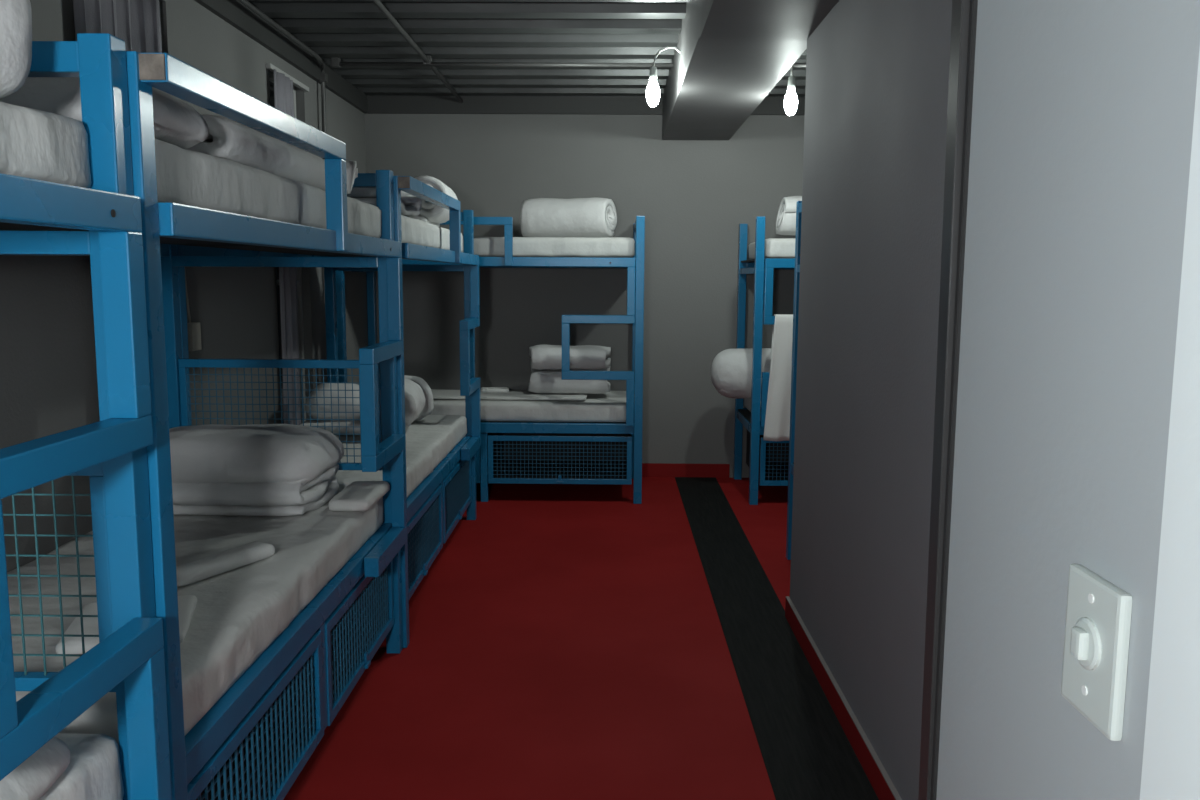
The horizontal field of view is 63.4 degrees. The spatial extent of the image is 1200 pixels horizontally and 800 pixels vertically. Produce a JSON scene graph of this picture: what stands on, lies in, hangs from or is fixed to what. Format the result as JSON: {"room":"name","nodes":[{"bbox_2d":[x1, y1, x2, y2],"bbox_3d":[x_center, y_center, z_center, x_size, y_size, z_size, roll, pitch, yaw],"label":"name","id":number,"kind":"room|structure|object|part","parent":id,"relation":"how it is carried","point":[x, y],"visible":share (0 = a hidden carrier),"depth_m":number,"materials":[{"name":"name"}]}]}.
{"room":"dormitory","nodes":[
{"label":"dormitory","id":0,"kind":"room"},
{"bbox_2d":[0,0,367,571],"bbox_3d":[-1.850,-0.267,2.847,0.140,2.800,8.870,0,7,1],"label":"wall","id":1,"kind":"structure","parent":0,"point":[49,384],"depth_m":4.05,"materials":[{"name":"grey paint"}]},
{"bbox_2d":[73,0,161,52],"bbox_3d":[-1.742,-0.442,3.640,0.053,2.271,0.650,0,7,1],"label":"curtain","id":2,"kind":"object","parent":1,"relation":"hanging from","point":[135,22],"visible":0.05,"depth_m":3.54,"materials":[{"name":"grey fabric"}]},
{"bbox_2d":[185,272,201,350],"bbox_3d":[-1.749,-0.450,4.143,0.030,0.481,0.120,0,7,1],"label":"wall socket","id":3,"kind":"object","parent":1,"relation":"attached to","point":[194,328],"visible":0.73,"depth_m":4.15,"materials":[{"name":"beige plastic"}]},
{"bbox_2d":[194,0,367,112],"bbox_3d":[-1.758,-1.594,2.664,0.030,0.120,8.840,0,7,1],"label":"trim","id":4,"kind":"structure","parent":1,"relation":"attached to","point":[233,12],"depth_m":5.20,"materials":[{"name":"grey paint"}]},
{"bbox_2d":[238,0,327,158],"bbox_3d":[-1.727,-0.236,2.287,0.096,2.678,7.714,0,7,1],"label":"conduit","id":5,"kind":"object","parent":1,"relation":"attached to","point":[323,76],"visible":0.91,"depth_m":5.43,"materials":[{"name":"grey metal"}]},
{"bbox_2d":[266,63,308,424],"bbox_3d":[-1.718,-0.674,5.526,0.054,2.261,0.650,0,7,1],"label":"curtain","id":6,"kind":"object","parent":1,"relation":"hanging from","point":[283,82],"visible":0.52,"depth_m":5.34,"materials":[{"name":"grey fabric"}]},
{"bbox_3d":[-1.726,-1.783,5.387,0.026,0.025,0.650,0,7,1],"label":"rail","id":7,"kind":"part","parent":6,"relation":"part of","materials":[{"name":"grey paint"}]},
{"bbox_2d":[269,72,305,423],"bbox_3d":[-1.821,-0.657,5.550,0.050,2.300,0.590,0,7,1],"label":"window","id":8,"kind":"structure","parent":1,"relation":"in","point":[271,75],"depth_m":5.81,"materials":[{"name":"grey paint"}]},
{"bbox_3d":[-1.825,-0.659,5.549,0.006,2.227,0.522,0,7,1],"label":"glass pane","id":9,"kind":"part","parent":8,"relation":"part of","materials":[{"name":"black glass"}]},
{"bbox_2d":[247,0,806,97],"bbox_3d":[0.635,-1.688,2.638,4.915,0.100,8.870,0,7,1],"label":"ceiling","id":10,"kind":"structure","parent":0,"point":[509,31],"depth_m":5.41,"materials":[{"name":"grey metal"}]},
{"bbox_2d":[372,0,462,102],"bbox_3d":[-1.058,-1.619,2.658,0.048,0.052,8.810,0,7,1],"label":"conduit","id":11,"kind":"object","parent":10,"relation":"attached to","point":[427,59],"visible":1,"depth_m":5.35,"materials":[{"name":"grey metal"}]},
{"bbox_2d":[331,57,673,67],"bbox_3d":[-0.575,-1.986,5.725,2.016,0.052,0.048,0,7,1],"label":"conduit","id":12,"kind":"object","parent":10,"relation":"attached to","point":[336,62],"visible":1,"depth_m":5.72,"materials":[{"name":"grey metal"}]},
{"bbox_2d":[662,0,838,139],"bbox_3d":[0.686,-1.682,4.014,0.545,0.375,6.140,0,7,1],"label":"beam","id":13,"kind":"structure","parent":10,"relation":"attached to","point":[734,53],"depth_m":4.55,"materials":[{"name":"grey paint"}]},
{"bbox_2d":[646,46,680,106],"bbox_3d":[0.340,-1.722,5.172,0.187,0.310,0.072,0,7,1],"label":"light bulb","id":14,"kind":"object","parent":13,"relation":"hanging from","point":[653,91],"visible":0.97,"depth_m":5.16,"materials":[{"name":"grey glass"}]},
{"bbox_3d":[0.283,-1.631,5.184,0.074,0.126,0.072,0,7,1],"label":"bulb","id":15,"kind":"part","parent":14,"relation":"part of","materials":[{"name":"white glass"}]},
{"bbox_2d":[791,63,805,66],"bbox_3d":[2.017,-1.822,5.290,2.195,0.024,0.024,0,7,1],"label":"conduit","id":16,"kind":"object","parent":10,"relation":"attached to","point":[794,64],"visible":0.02,"depth_m":5.29,"materials":[{"name":"grey metal"}]},
{"bbox_2d":[784,67,797,115],"bbox_3d":[1.047,-1.691,5.318,0.074,0.257,0.072,0,7,1],"label":"hanging light bulb","id":17,"kind":"object","parent":16,"relation":"hanging from","point":[791,101],"visible":1,"depth_m":5.30,"materials":[{"name":"grey glass"}]},
{"bbox_3d":[1.047,-1.626,5.326,0.074,0.126,0.072,0,7,1],"label":"bulb","id":18,"kind":"part","parent":17,"relation":"part of","materials":[{"name":"white glass"}]},
{"bbox_2d":[283,477,790,799],"bbox_3d":[0.644,1.189,2.999,5.065,0.100,9.070,0,7,1],"label":"floor","id":19,"kind":"structure","parent":0,"point":[568,641],"depth_m":3.75,"materials":[{"name":"red carpet"}]},
{"bbox_2d":[0,33,171,799],"bbox_3d":[-1.253,0.450,0.775,0.962,1.900,2.055,0,7,1],"label":"bunk bed","id":20,"kind":"object","parent":19,"relation":"on","point":[127,660],"visible":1,"depth_m":1.64,"materials":[{"name":"blue metal"}]},
{"bbox_3d":[-1.268,-0.275,1.692,0.790,0.040,0.049,0,7,1],"label":"rail","id":21,"kind":"part","parent":20,"relation":"part of","materials":[{"name":"blue metal"}]},
{"bbox_2d":[0,101,90,187],"bbox_3d":[-1.284,-0.293,0.687,0.853,0.130,1.963,0,7,1],"label":"mattress","id":22,"kind":"object","parent":20,"relation":"on","point":[37,144],"visible":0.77,"depth_m":1.49,"materials":[{"name":"white fabric"}]},
{"bbox_2d":[0,0,31,98],"bbox_3d":[-1.175,-0.563,1.424,0.602,0.219,0.281,1,7,4],"label":"duvet","id":23,"kind":"object","parent":22,"relation":"on","point":[15,15],"visible":1,"depth_m":1.46,"materials":[{"name":"white fabric"}]},
{"bbox_3d":[-1.273,0.314,1.766,0.783,0.434,0.030,0,7,1],"label":"panel","id":24,"kind":"part","parent":20,"relation":"part of","materials":[{"name":"blue metal"}]},
{"bbox_3d":[-0.816,-0.194,0.687,0.050,0.060,1.942,0,7,1],"label":"rail","id":25,"kind":"part","parent":20,"relation":"part of","materials":[{"name":"blue metal"}]},
{"bbox_2d":[39,733,123,799],"bbox_3d":[-1.289,0.783,0.820,0.851,0.151,1.946,0,7,1],"label":"mattress","id":26,"kind":"object","parent":20,"relation":"on","point":[93,772],"visible":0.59,"depth_m":1.68,"materials":[{"name":"white fabric"}]},
{"bbox_2d":[0,736,69,799],"bbox_3d":[-1.008,0.593,1.439,0.304,0.094,0.365,0,7,-5],"label":"pillow","id":27,"kind":"object","parent":26,"relation":"on","point":[32,778],"visible":0.7,"depth_m":1.51,"materials":[{"name":"white fabric"}]},
{"bbox_3d":[-0.850,0.328,1.763,0.055,1.900,0.055,0,7,1],"label":"foot post","id":28,"kind":"part","parent":20,"relation":"part of","materials":[{"name":"blue metal"}]},
{"bbox_2d":[0,51,406,799],"bbox_3d":[-1.228,0.193,2.819,0.962,1.900,2.055,0,7,1],"label":"bunk bed","id":29,"kind":"object","parent":19,"relation":"on","point":[256,740],"visible":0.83,"depth_m":2.73,"materials":[{"name":"blue metal"}]},
{"bbox_3d":[-1.260,-0.283,1.752,0.805,0.040,0.049,0,7,1],"label":"rail","id":30,"kind":"part","parent":29,"relation":"part of","materials":[{"name":"blue metal"}]},
{"bbox_3d":[-0.834,0.328,1.823,0.055,1.885,0.055,0,7,1],"label":"head post","id":31,"kind":"part","parent":29,"relation":"part of","materials":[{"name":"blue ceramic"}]},
{"bbox_3d":[-1.680,-0.457,2.743,0.050,0.060,1.945,0,7,1],"label":"rail","id":32,"kind":"part","parent":29,"relation":"part of","materials":[{"name":"blue metal"}]},
{"bbox_3d":[-1.669,0.066,3.816,0.055,1.900,0.055,0,7,1],"label":"foot post","id":33,"kind":"part","parent":29,"relation":"part of","materials":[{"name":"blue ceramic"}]},
{"bbox_2d":[7,492,382,758],"bbox_3d":[-1.263,0.534,2.850,0.843,0.140,1.933,0,7,1],"label":"mattress","id":34,"kind":"object","parent":29,"relation":"on","point":[239,612],"visible":0.52,"depth_m":2.59,"materials":[{"name":"white fabric"}]},
{"bbox_2d":[55,595,196,653],"bbox_3d":[-1.098,0.521,2.277,0.262,0.032,0.301,-2,7,-16],"label":"sheet","id":35,"kind":"object","parent":34,"relation":"on","point":[186,604],"visible":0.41,"depth_m":2.21,"materials":[{"name":"white fabric"}]},
{"bbox_2d":[176,542,274,587],"bbox_3d":[-1.072,0.459,2.732,0.089,0.042,0.361,4,8,26],"label":"rolled towel","id":36,"kind":"object","parent":34,"relation":"on","point":[188,573],"visible":0.88,"depth_m":2.71,"materials":[{"name":"white fabric"}]},
{"bbox_2d":[169,424,343,515],"bbox_3d":[-1.339,0.240,3.541,0.732,0.279,0.520,0,7,1],"label":"duvet","id":37,"kind":"object","parent":34,"relation":"on","point":[255,469],"visible":0.73,"depth_m":3.33,"materials":[{"name":"white fabric"}]},
{"bbox_2d":[328,481,389,511],"bbox_3d":[-0.885,0.351,3.584,0.153,0.048,0.344,0,7,1],"label":"sheet","id":38,"kind":"object","parent":34,"relation":"on","point":[358,496],"visible":1,"depth_m":3.49,"materials":[{"name":"white fabric"}]},
{"bbox_3d":[-0.772,-0.651,2.262,0.050,0.050,1.148,0,7,1],"label":"guard rail","id":39,"kind":"part","parent":29,"relation":"part of","materials":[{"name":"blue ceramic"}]},
{"bbox_3d":[-0.849,0.910,2.427,0.025,0.324,0.975,0,7,1],"label":"drawer","id":40,"kind":"part","parent":29,"relation":"part of","materials":[{"name":"blue metal"}]},
{"bbox_2d":[155,139,380,237],"bbox_3d":[-1.256,-0.556,2.732,0.860,0.142,1.952,0,7,1],"label":"mattress","id":41,"kind":"object","parent":29,"relation":"on","point":[185,177],"visible":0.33,"depth_m":2.29,"materials":[{"name":"white fabric"}]},
{"bbox_2d":[0,77,208,148],"bbox_3d":[-1.100,-0.588,1.976,0.524,0.125,0.302,0,7,-2],"label":"pillow","id":42,"kind":"object","parent":41,"relation":"on","point":[176,122],"visible":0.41,"depth_m":1.86,"materials":[{"name":"white fabric"}]},
{"bbox_2d":[186,114,324,190],"bbox_3d":[-1.133,-0.689,2.770,0.531,0.128,0.956,0,7,1],"label":"duvet","id":43,"kind":"object","parent":41,"relation":"on","point":[229,139],"visible":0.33,"depth_m":2.52,"materials":[{"name":"white fabric"}]},
{"bbox_2d":[323,159,357,193],"bbox_3d":[-1.074,-0.789,3.437,0.436,0.130,0.157,0,7,1],"label":"duvet","id":44,"kind":"object","parent":41,"relation":"on","point":[351,170],"visible":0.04,"depth_m":3.39,"materials":[{"name":"white fabric"}]},
{"bbox_3d":[-1.243,-0.532,3.736,0.790,0.040,0.049,0,7,1],"label":"rail","id":45,"kind":"part","parent":29,"relation":"part of","materials":[{"name":"blue metal"}]},
{"bbox_3d":[-0.790,-0.450,2.731,0.050,0.060,1.942,0,7,1],"label":"rail","id":46,"kind":"part","parent":29,"relation":"part of","materials":[{"name":"blue metal"}]},
{"bbox_3d":[-1.248,0.058,3.810,0.783,0.434,0.030,0,7,1],"label":"panel","id":47,"kind":"part","parent":29,"relation":"part of","materials":[{"name":"blue metal"}]},
{"bbox_3d":[-0.849,0.638,2.870,0.045,0.065,1.945,0,7,1],"label":"rail","id":48,"kind":"part","parent":29,"relation":"part of","materials":[{"name":"blue metal"}]},
{"bbox_3d":[-0.766,-0.565,2.826,0.050,0.261,0.050,0,7,1],"label":"guard post","id":49,"kind":"part","parent":29,"relation":"part of","materials":[{"name":"blue metal"}]},
{"bbox_3d":[-0.837,0.787,3.408,0.025,0.324,0.890,0,7,1],"label":"drawer","id":50,"kind":"part","parent":29,"relation":"part of","materials":[{"name":"blue metal"}]},
{"bbox_3d":[-0.821,0.915,3.424,0.016,0.050,0.044,0,7,1],"label":"handle","id":51,"kind":"part","parent":29,"relation":"part of","materials":[{"name":"blue metal"}]},
{"bbox_3d":[-0.824,0.072,3.807,0.055,1.900,0.055,0,7,1],"label":"foot post","id":52,"kind":"part","parent":29,"relation":"part of","materials":[{"name":"blue metal"}]},
{"bbox_2d":[177,176,480,647],"bbox_3d":[-1.202,-0.070,4.915,0.962,1.900,2.160,0,7,1],"label":"bunk bed","id":53,"kind":"object","parent":19,"relation":"on","point":[436,506],"visible":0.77,"depth_m":4.93,"materials":[{"name":"blue metal"}]},
{"bbox_3d":[-1.668,0.066,3.877,0.055,1.885,0.055,0,7,1],"label":"head post","id":54,"kind":"part","parent":53,"relation":"part of","materials":[{"name":"blue metal"}]},
{"bbox_3d":[-1.654,-0.720,4.839,0.050,0.060,2.050,0,7,1],"label":"rail","id":55,"kind":"part","parent":53,"relation":"part of","materials":[{"name":"blue metal"}]},
{"bbox_3d":[-1.642,-0.204,5.964,0.055,1.900,0.055,0,7,1],"label":"foot post","id":56,"kind":"part","parent":53,"relation":"part of","materials":[{"name":"blue metal"}]},
{"bbox_3d":[-1.216,-0.801,5.884,0.790,0.040,0.049,0,7,1],"label":"rail","id":57,"kind":"part","parent":53,"relation":"part of","materials":[{"name":"blue metal"}]},
{"bbox_2d":[335,415,466,497],"bbox_3d":[-1.235,0.273,4.949,0.847,0.135,2.034,0,7,1],"label":"mattress","id":58,"kind":"object","parent":53,"relation":"on","point":[430,439],"visible":0.29,"depth_m":4.88,"materials":[{"name":"white fabric"}]},
{"bbox_2d":[300,418,359,434],"bbox_3d":[-1.409,0.131,5.275,0.364,0.063,0.422,0,7,1],"label":"duvet","id":59,"kind":"object","parent":58,"relation":"on","point":[313,422],"visible":0.33,"depth_m":5.08,"materials":[{"name":"white fabric"}]},
{"bbox_2d":[305,383,359,420],"bbox_3d":[-1.419,0.006,5.282,0.345,0.196,0.303,-1,7,-11],"label":"pillow","id":60,"kind":"object","parent":59,"relation":"on","point":[334,386],"visible":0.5,"depth_m":5.15,"materials":[{"name":"white fabric"}]},
{"bbox_2d":[404,379,425,427],"bbox_3d":[-1.070,0.032,5.157,0.256,0.255,0.476,0,7,-5],"label":"duvet","id":61,"kind":"object","parent":58,"relation":"on","point":[415,399],"visible":0.27,"depth_m":4.98,"materials":[{"name":"white fabric"}]},
{"bbox_2d":[404,375,433,420],"bbox_3d":[-1.146,-0.014,5.586,0.366,0.263,0.248,1,7,6],"label":"pillow","id":62,"kind":"object","parent":58,"relation":"on","point":[429,405],"visible":0.26,"depth_m":5.53,"materials":[{"name":"white fabric"}]},
{"bbox_3d":[-0.808,0.072,3.867,0.055,1.885,0.055,0,7,1],"label":"head post","id":63,"kind":"part","parent":53,"relation":"part of","materials":[{"name":"blue metal"}]},
{"bbox_3d":[-0.823,0.653,4.476,0.025,0.324,0.985,0,7,1],"label":"drawer","id":64,"kind":"part","parent":53,"relation":"part of","materials":[{"name":"blue metal"}]},
{"bbox_3d":[-0.807,0.781,4.492,0.016,0.050,0.044,0,7,1],"label":"handle","id":65,"kind":"part","parent":53,"relation":"part of","materials":[{"name":"blue metal"}]},
{"bbox_3d":[-0.746,-0.913,4.351,0.050,0.050,1.238,0,7,1],"label":"guard rail","id":66,"kind":"part","parent":53,"relation":"part of","materials":[{"name":"blue metal"}]},
{"bbox_2d":[401,215,462,251],"bbox_3d":[-1.232,-0.806,4.751,0.856,0.135,1.916,0,7,1],"label":"mattress","id":67,"kind":"object","parent":53,"relation":"on","point":[414,231],"visible":0.15,"depth_m":4.51,"materials":[{"name":"white fabric"}]},
{"bbox_2d":[347,188,421,216],"bbox_3d":[-1.115,-0.861,4.215,0.596,0.114,0.509,0,7,1],"label":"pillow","id":68,"kind":"object","parent":67,"relation":"on","point":[410,204],"visible":0.15,"depth_m":4.17,"materials":[{"name":"white fabric"}]},
{"bbox_2d":[409,176,457,225],"bbox_3d":[-0.940,-1.090,5.388,0.269,0.264,0.536,0,7,-1],"label":"duvet","id":69,"kind":"object","parent":67,"relation":"on","point":[431,213],"visible":0.45,"depth_m":5.16,"materials":[{"name":"white fabric"}]},
{"bbox_3d":[-0.823,0.375,4.966,0.045,0.065,2.050,0,7,1],"label":"rail","id":70,"kind":"part","parent":53,"relation":"part of","materials":[{"name":"blue metal"}]},
{"bbox_3d":[-0.764,-0.713,4.827,0.050,0.060,2.047,0,7,1],"label":"rail","id":71,"kind":"part","parent":53,"relation":"part of","materials":[{"name":"blue metal"}]},
{"bbox_3d":[-0.739,-0.833,4.960,0.050,0.261,0.050,0,7,1],"label":"guard post","id":72,"kind":"part","parent":53,"relation":"part of","materials":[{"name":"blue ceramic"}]},
{"bbox_3d":[-0.810,0.523,5.509,0.025,0.324,0.985,0,7,1],"label":"drawer","id":73,"kind":"part","parent":53,"relation":"part of","materials":[{"name":"blue metal"}]},
{"bbox_3d":[-0.797,-0.198,5.955,0.055,1.900,0.055,0,7,1],"label":"foot post","id":74,"kind":"part","parent":53,"relation":"part of","materials":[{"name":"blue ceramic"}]},
{"bbox_2d":[336,216,644,503],"bbox_3d":[-0.721,-0.304,6.806,2.020,1.900,0.947,0,7,1],"label":"bunk bed","id":75,"kind":"object","parent":19,"relation":"on","point":[516,452],"visible":0.59,"depth_m":6.47,"materials":[{"name":"blue metal"}]},
{"bbox_3d":[-1.708,-0.254,6.423,0.055,1.885,0.055,0,7,1],"label":"head post","id":76,"kind":"part","parent":75,"relation":"part of","materials":[{"name":"blue metal"}]},
{"bbox_3d":[-1.698,-0.360,7.261,0.055,1.885,0.055,0,7,1],"label":"head post","id":77,"kind":"part","parent":75,"relation":"part of","materials":[{"name":"blue metal"}]},
{"bbox_3d":[-1.141,-1.155,6.253,1.156,0.050,0.050,0,7,1],"label":"guard rail","id":78,"kind":"part","parent":75,"relation":"part of","materials":[{"name":"blue metal"}]},
{"bbox_3d":[-1.239,0.394,6.516,0.867,0.324,0.025,0,7,1],"label":"drawer","id":79,"kind":"part","parent":75,"relation":"part of","materials":[{"name":"blue metal"}]},
{"bbox_3d":[-0.589,-0.996,6.266,0.050,0.261,0.050,0,7,1],"label":"guard post","id":80,"kind":"part","parent":75,"relation":"part of","materials":[{"name":"blue metal"}]},
{"bbox_3d":[-0.724,-0.898,6.302,1.907,0.060,0.050,0,7,1],"label":"rail","id":81,"kind":"part","parent":75,"relation":"part of","materials":[{"name":"blue metal"}]},
{"bbox_2d":[429,389,625,421],"bbox_3d":[-0.723,0.031,6.897,1.904,0.136,0.815,0,7,1],"label":"mattress","id":82,"kind":"object","parent":75,"relation":"on","point":[610,406],"visible":0.41,"depth_m":6.50,"materials":[{"name":"white fabric"}]},
{"bbox_2d":[432,390,587,400],"bbox_3d":[-0.671,-0.034,6.758,1.165,0.025,0.364,1,7,2],"label":"sheet","id":83,"kind":"object","parent":82,"relation":"on","point":[441,394],"visible":0.73,"depth_m":6.64,"materials":[{"name":"white fabric"}]},
{"bbox_2d":[480,387,508,391],"bbox_3d":[-0.749,-0.072,6.914,0.202,0.032,0.142,0,7,-5],"label":"folded towel","id":84,"kind":"object","parent":83,"relation":"on","point":[483,389],"visible":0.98,"depth_m":6.85,"materials":[{"name":"white fabric"}]},
{"bbox_2d":[528,344,610,393],"bbox_3d":[-0.213,-0.221,6.850,0.580,0.333,0.400,0,7,1],"label":"duvet","id":85,"kind":"object","parent":83,"relation":"on","point":[545,360],"visible":0.88,"depth_m":6.67,"materials":[{"name":"white fabric"}]},
{"bbox_2d":[462,236,634,257],"bbox_3d":[-0.714,-1.056,6.761,1.900,0.136,0.817,0,7,1],"label":"mattress","id":86,"kind":"object","parent":75,"relation":"on","point":[617,247],"visible":0.38,"depth_m":6.36,"materials":[{"name":"white fabric"}]},
{"bbox_2d":[520,197,616,237],"bbox_3d":[-0.226,-1.243,6.632,0.659,0.273,0.272,2,7,13],"label":"duvet","id":87,"kind":"object","parent":86,"relation":"on","point":[595,217],"visible":0.99,"depth_m":6.54,"materials":[{"name":"white fabric"}]},
{"bbox_3d":[-0.712,-1.007,7.170,1.910,0.060,0.050,0,7,1],"label":"rail","id":88,"kind":"part","parent":75,"relation":"part of","materials":[{"name":"blue metal"}]},
{"bbox_3d":[-0.728,0.184,6.490,1.910,0.065,0.045,0,7,1],"label":"rail","id":89,"kind":"part","parent":75,"relation":"part of","materials":[{"name":"blue metal"}]},
{"bbox_3d":[-0.268,0.401,6.505,0.963,0.324,0.025,0,7,1],"label":"drawer","id":90,"kind":"part","parent":75,"relation":"part of","materials":[{"name":"blue metal"}]},
{"bbox_3d":[0.267,-0.353,7.237,0.055,1.900,0.055,0,7,1],"label":"foot post","id":91,"kind":"part","parent":75,"relation":"part of","materials":[{"name":"blue metal"}]},
{"bbox_3d":[0.257,-0.249,6.414,0.055,1.900,0.055,0,7,1],"label":"foot post","id":92,"kind":"part","parent":75,"relation":"part of","materials":[{"name":"blue metal"}]},
{"bbox_2d":[733,216,794,504],"bbox_3d":[2.038,-0.284,6.774,2.055,1.900,0.947,0,7,1],"label":"bunk bed","id":93,"kind":"object","parent":19,"relation":"on","point":[767,462],"visible":0.28,"depth_m":6.47,"materials":[{"name":"blue metal"}]},
{"bbox_3d":[1.044,-0.347,7.228,0.055,1.900,0.055,0,7,1],"label":"foot post","id":94,"kind":"part","parent":93,"relation":"part of","materials":[{"name":"blue metal"}]},
{"bbox_3d":[1.036,0.148,6.872,0.049,0.055,0.775,0,7,1],"label":"rail","id":95,"kind":"part","parent":93,"relation":"part of","materials":[{"name":"blue metal"}]},
{"bbox_3d":[1.042,-0.896,6.741,0.049,0.040,0.775,0,7,1],"label":"rail","id":96,"kind":"part","parent":93,"relation":"part of","materials":[{"name":"blue metal"}]},
{"bbox_2d":[744,398,760,416],"bbox_3d":[2.039,0.052,6.864,1.939,0.135,0.817,0,7,1],"label":"mattress","id":97,"kind":"object","parent":93,"relation":"on","point":[747,401],"visible":0.06,"depth_m":7.06,"materials":[{"name":"white fabric"}]},
{"bbox_2d":[711,348,770,397],"bbox_3d":[1.101,-0.186,6.756,0.659,0.349,0.349,0,7,1],"label":"duvet","id":98,"kind":"object","parent":97,"relation":"on","point":[731,369],"visible":0.44,"depth_m":6.62,"materials":[{"name":"white fabric"}]},
{"bbox_3d":[1.034,-0.244,6.405,0.055,1.900,0.055,0,7,1],"label":"foot post","id":99,"kind":"part","parent":93,"relation":"part of","materials":[{"name":"blue metal"}]},
{"bbox_3d":[2.031,0.204,6.458,1.945,0.065,0.045,0,7,1],"label":"rail","id":100,"kind":"part","parent":93,"relation":"part of","materials":[{"name":"blue metal"}]},
{"bbox_3d":[2.048,-0.987,7.138,1.945,0.060,0.050,0,7,1],"label":"rail","id":101,"kind":"part","parent":93,"relation":"part of","materials":[{"name":"blue metal"}]},
{"bbox_2d":[749,238,795,259],"bbox_3d":[2.046,-1.035,6.728,1.933,0.135,0.813,0,7,1],"label":"mattress","id":102,"kind":"object","parent":93,"relation":"on","point":[774,247],"visible":0.07,"depth_m":6.34,"materials":[{"name":"white fabric"}]},
{"bbox_2d":[776,196,801,234],"bbox_3d":[1.526,-1.250,6.597,0.640,0.270,0.283,0,7,1],"label":"duvet","id":103,"kind":"object","parent":102,"relation":"on","point":[786,215],"visible":0.17,"depth_m":6.52,"materials":[{"name":"white fabric"}]},
{"bbox_3d":[1.536,0.414,6.484,0.932,0.324,0.025,0,7,1],"label":"drawer","id":104,"kind":"part","parent":93,"relation":"part of","materials":[{"name":"blue metal"}]},
{"bbox_2d":[763,314,792,440],"bbox_3d":[1.275,-0.146,6.348,0.402,0.823,0.121,0,7,1],"label":"hanging towel","id":105,"kind":"object","parent":93,"relation":"hanging from","point":[777,419],"visible":0.41,"depth_m":6.32,"materials":[{"name":"white fabric"}]},
{"bbox_3d":[2.038,-0.878,6.270,1.942,0.060,0.050,0,7,1],"label":"rail","id":106,"kind":"part","parent":93,"relation":"part of","materials":[{"name":"blue metal"}]},
{"bbox_2d":[675,477,878,799],"bbox_3d":[0.685,0.970,4.339,0.311,0.003,6.125,0,7,1],"label":"floor strip","id":107,"kind":"object","parent":19,"relation":"on","point":[807,754],"depth_m":3.75,"materials":[{"name":"black paint"}]},
{"bbox_2d":[786,201,801,559],"bbox_3d":[2.038,-0.029,4.739,2.055,1.900,0.962,0,7,1],"label":"bunk bed","id":108,"kind":"object","parent":19,"relation":"on","point":[799,203],"visible":0.02,"depth_m":5.12,"materials":[{"name":"blue metal"}]},
{"bbox_3d":[1.035,0.412,4.776,0.049,0.055,0.790,0,7,1],"label":"rail","id":109,"kind":"part","parent":108,"relation":"part of","materials":[{"name":"blue metal"}]},
{"bbox_2d":[365,114,804,477],"bbox_3d":[0.708,-0.809,7.278,5.065,2.800,0.120,0,7,1],"label":"wall","id":110,"kind":"structure","parent":0,"point":[693,197],"depth_m":7.18,"materials":[{"name":"grey paint"}]},
{"bbox_2d":[364,96,804,114],"bbox_3d":[0.715,-2.129,7.036,4.865,0.120,0.030,0,7,1],"label":"trim","id":111,"kind":"structure","parent":110,"relation":"attached to","point":[375,104],"depth_m":7.04,"materials":[{"name":"grey paint"}]},
{"bbox_2d":[642,463,729,477],"bbox_3d":[-0.376,0.529,7.391,2.715,0.105,0.015,0,7,1],"label":"baseboard","id":112,"kind":"structure","parent":110,"relation":"attached to","point":[648,469],"depth_m":7.37,"materials":[{"name":"red paint"}]},
{"bbox_2d":[790,0,951,799],"bbox_3d":[0.886,-0.072,2.661,0.110,2.490,3.060,0,7,1],"label":"wall partition","id":113,"kind":"structure","parent":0,"point":[877,71],"depth_m":2.98,"materials":[{"name":"grey paint"}]},
{"bbox_2d":[785,599,895,799],"bbox_3d":[0.872,1.118,2.818,0.125,0.090,3.075,0,7,1],"label":"baseboard","id":114,"kind":"structure","parent":113,"relation":"attached to","point":[883,792],"depth_m":3.27,"materials":[{"name":"red paint"}]},
{"bbox_2d":[786,596,901,799],"bbox_3d":[0.818,1.070,2.813,0.015,0.004,3.075,0,7,1],"label":"trim","id":115,"kind":"structure","parent":113,"relation":"attached to","point":[885,775],"depth_m":3.19,"materials":[{"name":"grey"}]},
{"bbox_2d":[936,0,1199,799],"bbox_3d":[1.721,0.147,-0.290,2.650,2.800,2.830,0,7,1],"label":"wall","id":116,"kind":"structure","parent":0,"point":[1083,110],"depth_m":0.87,"materials":[{"name":"paint"}]},
{"bbox_2d":[918,0,977,799],"bbox_3d":[0.411,0.108,1.166,0.033,2.500,0.033,0,7,1],"label":"trim","id":117,"kind":"structure","parent":116,"relation":"attached to","point":[958,44],"depth_m":1.14,"materials":[{"name":"grey metal"}]},
{"bbox_2d":[1061,564,1131,740],"bbox_3d":[0.397,0.202,0.791,0.022,0.118,0.086,0,7,1],"label":"light switch","id":118,"kind":"object","parent":116,"relation":"attached to","point":[1098,612],"visible":1,"depth_m":0.78,"materials":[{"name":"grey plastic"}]},
{"bbox_2d":[1140,47,1199,799],"bbox_3d":[0.401,0.153,0.409,0.006,2.600,0.583,0,7,1],"label":"door frame","id":119,"kind":"structure","parent":116,"relation":"in","point":[1171,753],"depth_m":0.67,"materials":[{"name":"grey paint"}]}
]}

